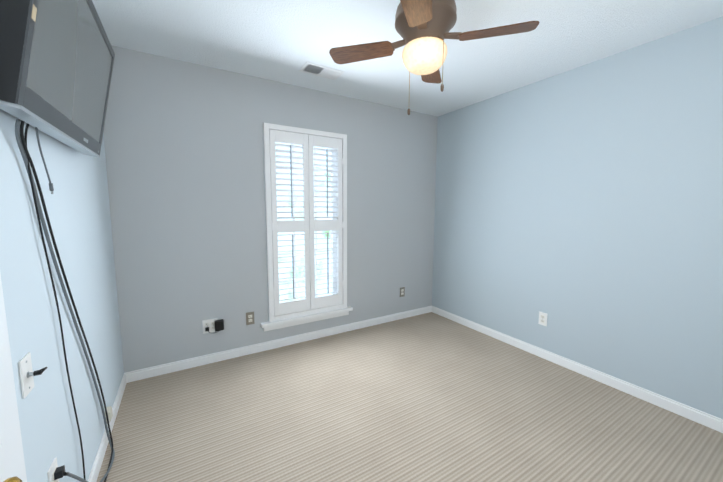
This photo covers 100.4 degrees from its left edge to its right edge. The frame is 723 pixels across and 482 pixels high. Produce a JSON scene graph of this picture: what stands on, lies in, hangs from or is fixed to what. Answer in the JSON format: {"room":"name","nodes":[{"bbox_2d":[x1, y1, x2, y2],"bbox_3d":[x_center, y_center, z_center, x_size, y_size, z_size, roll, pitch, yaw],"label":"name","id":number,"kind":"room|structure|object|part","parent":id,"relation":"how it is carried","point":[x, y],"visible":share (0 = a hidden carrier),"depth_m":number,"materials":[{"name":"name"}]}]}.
{"room":"empty bedroom","nodes":[
{"label":"empty bedroom","id":0,"kind":"room"},
{"bbox_2d":[0,109,123,481],"bbox_3d":[-1.082,0.019,0.825,0.150,2.440,3.050,-3,7,-31],"label":"wall","id":1,"kind":"structure","parent":0,"point":[77,204],"depth_m":1.19,"materials":[{"name":"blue paint"}]},
{"bbox_2d":[0,273,26,481],"bbox_3d":[-0.669,0.265,0.421,0.108,2.018,0.830,-3,7,-31],"label":"door","id":2,"kind":"structure","parent":1,"relation":"in","point":[12,465],"depth_m":0.75,"materials":[{"name":"white wood"}]},
{"bbox_3d":[-0.743,0.522,0.611,0.069,0.062,0.062,-3,7,-31],"label":"knob","id":3,"kind":"part","parent":2,"relation":"part of","materials":[{"name":"gold metal"}]},
{"bbox_2d":[18,352,46,398],"bbox_3d":[-1.012,0.408,0.931,0.037,0.115,0.078,-3,7,-31],"label":"outlet plate","id":4,"kind":"object","parent":1,"relation":"attached to","point":[26,373],"visible":1,"depth_m":0.92,"materials":[{"name":"white plastic"}]},
{"bbox_2d":[47,457,59,481],"bbox_3d":[-1.076,0.836,1.055,0.008,0.115,0.070,-3,7,-31],"label":"outlet","id":5,"kind":"object","parent":1,"relation":"attached to","point":[52,469],"visible":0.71,"depth_m":1.04,"materials":[{"name":"white plastic"}]},
{"bbox_2d":[54,465,67,479],"bbox_3d":[-1.061,0.822,1.063,0.029,0.038,0.028,-3,7,-31],"label":"plug","id":6,"kind":"object","parent":5,"relation":"attached to","point":[59,472],"visible":1,"depth_m":1.05,"materials":[{"name":"black plastic"}]},
{"bbox_2d":[0,0,114,481],"bbox_3d":[-1.120,0.130,1.229,0.183,2.125,0.924,-3,7,-31],"label":"tv","id":7,"kind":"object","parent":1,"relation":"attached to","point":[57,57],"visible":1,"depth_m":1.02,"materials":[{"name":"black plastic"}]},
{"bbox_3d":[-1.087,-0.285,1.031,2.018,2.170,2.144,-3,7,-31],"label":"cord","id":8,"kind":"part","parent":7,"relation":"part of","materials":[{"name":"grey plastic"}]},
{"bbox_3d":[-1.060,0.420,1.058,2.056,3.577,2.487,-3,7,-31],"label":"cord","id":9,"kind":"part","parent":7,"relation":"part of","materials":[{"name":"black plastic"}]},
{"bbox_3d":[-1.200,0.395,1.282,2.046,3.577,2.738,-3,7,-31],"label":"cord","id":10,"kind":"part","parent":7,"relation":"part of","materials":[{"name":"grey plastic"}]},
{"bbox_3d":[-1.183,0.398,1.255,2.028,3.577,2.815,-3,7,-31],"label":"cord","id":11,"kind":"part","parent":7,"relation":"part of","materials":[{"name":"black plastic"}]},
{"bbox_2d":[87,373,126,481],"bbox_3d":[-1.014,1.187,0.990,0.013,0.082,3.037,-3,7,-31],"label":"baseboard","id":12,"kind":"structure","parent":1,"relation":"attached to","point":[97,464],"depth_m":1.66,"materials":[{"name":"white wood"}]},
{"bbox_2d":[105,406,112,422],"bbox_3d":[-1.469,1.011,1.750,0.025,0.066,0.065,-3,7,-31],"label":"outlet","id":13,"kind":"object","parent":1,"relation":"attached to","point":[109,411],"visible":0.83,"depth_m":1.74,"materials":[{"name":"beige plastic"}]},
{"bbox_2d":[103,45,437,372],"bbox_3d":[-0.480,-0.220,3.037,3.467,2.440,0.150,-3,7,-31],"label":"wall","id":14,"kind":"structure","parent":0,"point":[184,147],"depth_m":2.53,"materials":[{"name":"grey paint"}]},
{"bbox_2d":[202,318,223,333],"bbox_3d":[-1.258,0.724,2.555,0.158,0.115,0.053,-3,7,-31],"label":"outlet","id":15,"kind":"object","parent":14,"relation":"attached to","point":[212,325],"visible":1,"depth_m":2.56,"materials":[{"name":"white plastic"}]},
{"bbox_2d":[246,312,254,324],"bbox_3d":[-1.008,0.701,2.729,0.070,0.115,0.008,-3,7,-31],"label":"electrical outlet","id":16,"kind":"object","parent":14,"relation":"attached to","point":[249,318],"visible":1,"depth_m":2.72,"materials":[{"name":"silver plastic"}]},
{"bbox_2d":[125,306,431,382],"bbox_3d":[-0.443,0.960,3.095,3.167,0.082,0.013,-3,7,-31],"label":"baseboard","id":17,"kind":"structure","parent":14,"relation":"attached to","point":[148,372],"depth_m":2.79,"materials":[{"name":"white wood"}]},
{"bbox_2d":[276,144,336,299],"bbox_3d":[-0.557,-0.167,3.003,0.725,1.700,0.138,-3,7,-31],"label":"window","id":18,"kind":"structure","parent":14,"relation":"in","point":[332,240],"depth_m":3.11,"materials":[{"name":"white"}]},
{"bbox_2d":[263,123,346,321],"bbox_3d":[-0.507,-0.157,2.920,0.815,1.790,0.075,-3,7,-31],"label":"window shutters","id":19,"kind":"object","parent":18,"relation":"attached to","point":[308,140],"visible":1,"depth_m":2.88,"materials":[{"name":"white wood"}]},
{"bbox_2d":[260,306,352,331],"bbox_3d":[-0.514,0.777,3.006,0.950,0.087,0.058,-3,7,-31],"label":"window sill","id":20,"kind":"structure","parent":14,"relation":"attached to","point":[274,325],"depth_m":2.97,"materials":[{"name":"white wood"}]},
{"bbox_2d":[400,287,404,296],"bbox_3d":[0.491,0.614,3.621,0.070,0.115,0.008,-3,7,-31],"label":"electrical outlet","id":21,"kind":"object","parent":14,"relation":"attached to","point":[402,291],"visible":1,"depth_m":3.62,"materials":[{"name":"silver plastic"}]},
{"bbox_2d":[92,0,722,116],"bbox_3d":[0.347,-1.339,1.533,3.467,0.120,3.350,-3,7,-31],"label":"ceiling","id":22,"kind":"structure","parent":0,"point":[283,41],"depth_m":1.96,"materials":[{"name":"white paint"}]},
{"bbox_2d":[299,62,343,79],"bbox_3d":[-0.324,-1.378,2.450,0.325,0.013,0.180,-3,7,-31],"label":"ceiling vent","id":23,"kind":"object","parent":22,"relation":"in","point":[320,70],"visible":1,"depth_m":2.44,"materials":[{"name":"white metal"}]},
{"bbox_2d":[329,0,538,114],"bbox_3d":[0.334,-0.999,1.601,0.812,0.572,0.812,-3,7,-28],"label":"ceiling fan","id":24,"kind":"object","parent":22,"relation":"hanging from","point":[423,28],"visible":1,"depth_m":1.52,"materials":[{"name":"brown wood"}]},
{"bbox_3d":[0.334,-0.973,1.603,0.236,0.122,0.236,-3,7,-31],"label":"globe","id":25,"kind":"part","parent":24,"relation":"part of","materials":[{"name":"white glass"}]},
{"bbox_2d":[97,312,722,481],"bbox_3d":[0.336,1.205,1.811,3.467,0.120,3.350,-3,7,-31],"label":"floor","id":26,"kind":"structure","parent":0,"point":[430,397],"depth_m":1.90,"materials":[{"name":"carpet"}]},
{"bbox_2d":[432,16,722,418],"bbox_3d":[1.765,-0.153,2.519,0.150,2.440,3.050,-3,7,-31],"label":"wall","id":27,"kind":"structure","parent":0,"point":[581,207],"depth_m":2.27,"materials":[{"name":"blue paint"}]},
{"bbox_2d":[538,311,547,325],"bbox_3d":[1.621,0.697,2.691,0.008,0.115,0.070,-3,7,-31],"label":"outlet","id":28,"kind":"object","parent":27,"relation":"attached to","point":[542,318],"visible":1,"depth_m":2.69,"materials":[{"name":"white plastic"}]},
{"bbox_2d":[432,306,722,432],"bbox_3d":[1.693,1.024,2.600,0.013,0.082,3.037,-3,7,-31],"label":"baseboard","id":29,"kind":"structure","parent":27,"relation":"attached to","point":[693,414],"depth_m":2.31,"materials":[{"name":"white wood"}]},
{"label":"outside","id":30,"kind":"structure","parent":0,"visible":0},
{"bbox_2d":[275,142,331,302],"bbox_3d":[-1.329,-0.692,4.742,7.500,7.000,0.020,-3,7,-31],"label":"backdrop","id":31,"kind":"structure","parent":30,"point":[284,270],"depth_m":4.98,"materials":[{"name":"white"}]}
]}

